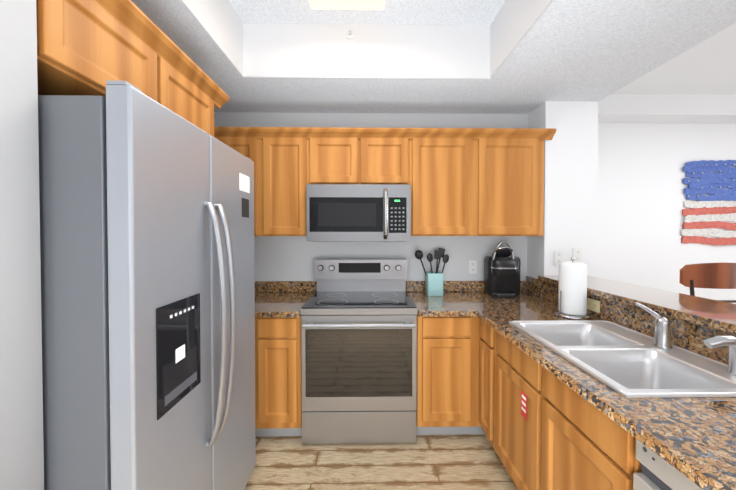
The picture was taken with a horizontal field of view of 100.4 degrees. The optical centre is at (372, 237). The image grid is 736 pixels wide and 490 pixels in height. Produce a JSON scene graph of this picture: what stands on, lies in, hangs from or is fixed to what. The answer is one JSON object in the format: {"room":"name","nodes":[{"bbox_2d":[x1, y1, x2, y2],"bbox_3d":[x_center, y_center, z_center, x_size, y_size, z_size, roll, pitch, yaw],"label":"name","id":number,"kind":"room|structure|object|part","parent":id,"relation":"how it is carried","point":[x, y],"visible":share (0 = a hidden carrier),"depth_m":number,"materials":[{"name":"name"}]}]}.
{"room":"kitchen","nodes":[
{"label":"kitchen","id":0,"kind":"room"},
{"bbox_2d":[0,0,43,489],"bbox_3d":[-1.722,-0.077,0.713,1.721,2.950,0.148,0,1,-1],"label":"wall","id":1,"kind":"structure","parent":0,"point":[21,432],"depth_m":0.76,"materials":[{"name":"white paint"}]},
{"bbox_2d":[36,0,163,105],"bbox_3d":[-1.174,-0.644,1.022,0.606,0.330,0.460,0,1,-1],"label":"upper cabinet","id":2,"kind":"object","parent":1,"relation":"attached to","point":[82,45],"depth_m":0.98,"materials":[{"name":"brown wood"}]},
{"bbox_2d":[214,112,527,290],"bbox_3d":[-0.177,-0.107,2.737,3.070,2.950,0.120,0,1,-1],"label":"wall","id":3,"kind":"structure","parent":0,"point":[284,258],"depth_m":2.68,"materials":[{"name":"white paint"}]},
{"bbox_2d":[164,40,219,140],"bbox_3d":[-1.181,-0.651,1.483,0.606,0.330,0.462,0,1,-1],"label":"upper cabinet","id":4,"kind":"object","parent":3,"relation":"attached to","point":[188,93],"depth_m":1.46,"materials":[{"name":"brown wood"}]},
{"bbox_2d":[220,128,259,235],"bbox_3d":[-1.184,-0.423,2.498,0.630,0.817,0.312,0,1,-1],"label":"upper cabinet","id":5,"kind":"object","parent":3,"relation":"attached to","point":[246,141],"depth_m":2.34,"materials":[{"name":"brown wood"}]},
{"bbox_2d":[260,128,307,235],"bbox_3d":[-0.684,-0.423,2.505,0.370,0.817,0.312,0,1,-1],"label":"upper cabinet","id":6,"kind":"object","parent":3,"relation":"attached to","point":[283,151],"depth_m":2.36,"materials":[{"name":"brown wood"}]},
{"bbox_2d":[308,128,359,183],"bbox_3d":[-0.303,-0.623,2.508,0.391,0.417,0.312,0,1,-1],"label":"upper cabinet","id":7,"kind":"object","parent":3,"relation":"attached to","point":[333,153],"depth_m":2.36,"materials":[{"name":"brown wood"}]},
{"bbox_2d":[360,128,411,184],"bbox_3d":[0.087,-0.623,2.513,0.389,0.417,0.312,0,1,-1],"label":"upper cabinet","id":8,"kind":"object","parent":3,"relation":"attached to","point":[385,153],"depth_m":2.36,"materials":[{"name":"brown wood"}]},
{"bbox_2d":[306,184,410,241],"bbox_3d":[-0.108,-0.184,2.445,0.770,0.423,0.454,0,1,-1],"label":"microwave","id":9,"kind":"object","parent":8,"relation":"attached to","point":[355,213],"visible":1,"depth_m":2.26,"materials":[{"name":"grey metal"}]},
{"bbox_2d":[408,128,479,235],"bbox_3d":[0.535,-0.423,2.523,0.509,0.817,0.312,0,1,-1],"label":"upper cabinet","id":10,"kind":"object","parent":3,"relation":"attached to","point":[475,181],"depth_m":2.38,"materials":[{"name":"brown wood"}]},
{"bbox_2d":[469,260,476,273],"bbox_3d":[0.877,0.258,2.693,0.070,0.115,0.007,0,1,-1],"label":"outlet","id":11,"kind":"object","parent":3,"relation":"attached to","point":[472,266],"visible":1,"depth_m":2.69,"materials":[{"name":"white plastic"}]},
{"bbox_2d":[476,128,547,235],"bbox_3d":[1.063,-0.423,2.531,0.547,0.817,0.312,0,1,-1],"label":"upper cabinet","id":12,"kind":"object","parent":3,"relation":"attached to","point":[510,190],"depth_m":2.38,"materials":[{"name":"brown wood"}]},
{"bbox_2d":[244,434,516,489],"bbox_3d":[1.368,1.428,0.733,7.900,0.060,5.700,0,1,-1],"label":"floor","id":13,"kind":"structure","parent":0,"point":[452,462],"depth_m":1.86,"materials":[{"name":"brown wood"}]},
{"bbox_2d":[38,81,255,489],"bbox_3d":[-1.005,0.482,1.264,0.870,1.815,0.886,0,1,-1],"label":"fridge","id":14,"kind":"object","parent":13,"relation":"on","point":[74,268],"depth_m":0.86,"materials":[{"name":"grey metal"}]},
{"bbox_3d":[-0.643,0.195,1.265,0.146,1.240,0.876,0,1,-1],"label":"fridge handle","id":15,"kind":"part","parent":14,"relation":"part of","materials":[{"name":"silver metal"}]},
{"bbox_3d":[-0.684,0.438,1.268,0.068,1.705,0.886,0,1,-1],"label":"fridge door","id":16,"kind":"part","parent":14,"relation":"part of","materials":[{"name":"silver metal"}]},
{"bbox_2d":[255,318,258,436],"bbox_3d":[-1.112,0.945,2.347,0.689,0.858,0.656,0,1,-1],"label":"base cabinet","id":17,"kind":"object","parent":13,"relation":"on","point":[256,319],"depth_m":2.04,"materials":[{"name":"brown wood"}]},
{"bbox_2d":[255,281,316,317],"bbox_3d":[-0.969,0.449,2.330,0.973,0.132,0.682,0,1,-1],"label":"countertop","id":18,"kind":"structure","parent":17,"relation":"on","point":[272,298],"depth_m":2.44,"materials":[{"name":"stone"}]},
{"bbox_2d":[259,315,301,435],"bbox_3d":[-0.625,0.944,2.354,0.284,0.858,0.656,0,1,-1],"label":"base cabinet","id":19,"kind":"object","parent":13,"relation":"on","point":[280,366],"depth_m":2.03,"materials":[{"name":"brown wood"}]},
{"bbox_2d":[300,258,417,443],"bbox_3d":[-0.094,0.779,2.318,0.765,1.190,0.738,0,1,-1],"label":"range","id":20,"kind":"object","parent":13,"relation":"on","point":[359,346],"visible":1,"depth_m":2.02,"materials":[{"name":"grey metal"}]},
{"bbox_2d":[416,315,474,434],"bbox_3d":[0.471,0.944,2.370,0.355,0.858,0.656,0,1,-1],"label":"base cabinet","id":21,"kind":"object","parent":13,"relation":"on","point":[445,345],"depth_m":2.05,"materials":[{"name":"brown wood"}]},
{"bbox_2d":[406,281,474,316],"bbox_3d":[0.484,0.449,2.348,0.380,0.132,0.688,0,1,-1],"label":"countertop","id":22,"kind":"structure","parent":21,"relation":"on","point":[455,301],"depth_m":2.30,"materials":[{"name":"stone"}]},
{"bbox_2d":[415,248,448,295],"bbox_3d":[0.488,0.280,2.552,0.286,0.389,0.134,0,1,-1],"label":"utensil crock","id":23,"kind":"object","parent":22,"relation":"on","point":[433,283],"visible":1,"depth_m":2.52,"materials":[{"name":"teal ceramic"}]},
{"bbox_2d":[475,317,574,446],"bbox_3d":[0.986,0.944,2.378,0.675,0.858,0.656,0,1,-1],"label":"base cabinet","id":24,"kind":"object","parent":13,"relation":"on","point":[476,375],"depth_m":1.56,"materials":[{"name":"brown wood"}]},
{"bbox_2d":[521,390,526,420],"bbox_3d":[0.723,0.797,1.469,0.001,0.130,0.054,0,1,-1],"label":"sign","id":25,"kind":"object","parent":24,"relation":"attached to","point":[523,404],"visible":1,"depth_m":1.46,"materials":[{"name":"red"}]},
{"bbox_2d":[455,276,735,489],"bbox_3d":[1.034,0.442,1.332,0.690,0.177,2.737,0,1,-1],"label":"countertop","id":26,"kind":"structure","parent":24,"relation":"on","point":[693,439],"depth_m":0.96,"materials":[{"name":"stone"}]},
{"bbox_2d":[484,241,520,297],"bbox_3d":[1.081,0.248,2.528,0.270,0.453,0.267,0,1,-1],"label":"coffee maker","id":27,"kind":"object","parent":26,"relation":"on","point":[502,266],"visible":1,"depth_m":2.48,"materials":[{"name":"black plastic"}]},
{"bbox_2d":[554,257,590,319],"bbox_3d":[1.236,0.303,1.899,0.194,0.363,0.194,0,1,-1],"label":"paper towel holder","id":28,"kind":"object","parent":26,"relation":"on","point":[572,299],"visible":1,"depth_m":1.84,"materials":[{"name":"white paper"}]},
{"bbox_2d":[587,298,599,312],"bbox_3d":[1.347,0.413,1.883,0.007,0.070,0.115,0,1,-1],"label":"outlet","id":29,"kind":"object","parent":26,"relation":"attached to","point":[593,305],"visible":0.96,"depth_m":1.87,"materials":[{"name":"beige plastic"}]},
{"bbox_2d":[509,320,735,397],"bbox_3d":[1.067,0.578,1.361,0.568,0.196,0.802,0,1,-1],"label":"sink basin","id":30,"kind":"object","parent":26,"relation":"in","point":[626,362],"visible":0.5,"depth_m":1.33,"materials":[{"name":"silver metal"}]},
{"bbox_2d":[634,302,672,348],"bbox_3d":[1.251,0.387,1.361,0.136,0.193,0.067,0,1,-1],"label":"tap","id":31,"kind":"object","parent":26,"relation":"on","point":[662,332],"visible":1,"depth_m":1.35,"materials":[{"name":"silver metal"}]},
{"bbox_2d":[704,335,735,375],"bbox_3d":[1.268,0.419,1.102,0.116,0.138,0.058,0,1,-1],"label":"tap","id":32,"kind":"object","parent":26,"relation":"on","point":[729,341],"visible":1,"depth_m":1.09,"materials":[{"name":"silver metal"}]},
{"bbox_2d":[633,439,701,489],"bbox_3d":[1.023,0.921,0.568,0.594,0.750,0.591,0,1,-1],"label":"dishwasher","id":33,"kind":"object","parent":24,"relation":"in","point":[658,472],"visible":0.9,"depth_m":0.80,"materials":[{"name":"grey"}]},
{"bbox_2d":[679,262,735,302],"bbox_3d":[2.148,0.764,2.101,0.454,1.230,0.462,0,1,-1],"label":"bar stool","id":34,"kind":"object","parent":13,"relation":"on","point":[722,275],"visible":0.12,"depth_m":1.87,"materials":[{"name":"brown wood"}]},
{"bbox_3d":[1.447,0.874,1.212,0.128,1.033,2.471,0,1,-1],"label":"wall","id":35,"kind":"structure","parent":13,"relation":"on","visible":0},
{"bbox_2d":[538,275,735,334],"bbox_3d":[1.528,0.337,1.204,0.405,0.037,2.470,0,1,-1],"label":"bar","id":36,"kind":"object","parent":35,"relation":"on","point":[715,314],"visible":0.9,"depth_m":1.51,"materials":[{"name":"stone"}]},
{"bbox_2d":[131,0,735,113],"bbox_3d":[-0.380,-1.294,0.236,4.390,0.500,4.840,0,1,-1],"label":"ceiling","id":37,"kind":"structure","parent":0,"point":[581,50],"depth_m":1.94,"materials":[{"name":"white paint"}]},
{"bbox_2d":[309,0,384,9],"bbox_3d":[-0.145,-1.369,1.573,0.430,0.098,0.430,0,1,-1],"label":"lamp","id":38,"kind":"object","parent":37,"relation":"attached to","point":[352,4],"visible":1,"depth_m":1.74,"materials":[{"name":"white glass"}]},
{"bbox_2d":[181,0,552,78],"bbox_3d":[-0.005,-1.218,-0.058,1.669,0.353,4.240,0,1,-1],"label":"ceiling recess","id":39,"kind":"object","parent":37,"relation":"in","point":[366,51],"visible":1,"depth_m":2.05,"materials":[{"name":"white paint"}]},
{"bbox_2d":[345,29,354,38],"bbox_3d":[-0.152,-1.359,2.041,0.064,0.064,0.020,0,1,-1],"label":"sprinkler","id":40,"kind":"object","parent":39,"relation":"attached to","point":[349,33],"visible":1,"depth_m":2.04,"materials":[{"name":"white plastic"}]},
{"bbox_2d":[527,101,597,277],"bbox_3d":[1.566,-0.110,2.900,0.420,2.950,0.927,0,1,-1],"label":"wall","id":41,"kind":"structure","parent":0,"point":[570,183],"depth_m":2.43,"materials":[{"name":"white paint"}]},
{"bbox_2d":[554,251,563,264],"bbox_3d":[1.477,0.162,2.434,0.070,0.115,0.007,0,1,-1],"label":"outlet","id":42,"kind":"object","parent":41,"relation":"attached to","point":[558,257],"visible":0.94,"depth_m":2.43,"materials":[{"name":"white plastic"}]},
{"bbox_2d":[573,248,581,261],"bbox_3d":[1.625,0.142,2.436,0.070,0.115,0.007,0,1,-1],"label":"outlet","id":43,"kind":"object","parent":41,"relation":"attached to","point":[577,254],"visible":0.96,"depth_m":2.43,"materials":[{"name":"white plastic"}]},
{"bbox_2d":[596,94,735,303],"bbox_3d":[3.525,-0.116,3.317,3.510,2.950,0.350,0,1,-1],"label":"wall","id":44,"kind":"structure","parent":0,"point":[650,146],"depth_m":3.38,"materials":[{"name":"white paint"}]},
{"bbox_2d":[681,160,735,245],"bbox_3d":[4.064,-0.384,3.379,1.330,0.943,0.034,0,1,-1],"label":"picture","id":45,"kind":"object","parent":44,"relation":"attached to","point":[715,208],"visible":0.98,"depth_m":3.37,"materials":[{"name":"multicoloured"}]},
{"bbox_2d":[612,23,735,93],"bbox_3d":[3.564,-1.485,0.621,3.510,0.130,5.500,0,1,-1],"label":"ceiling","id":46,"kind":"structure","parent":0,"point":[707,66],"depth_m":2.71,"materials":[{"name":"white paint"}]}
]}

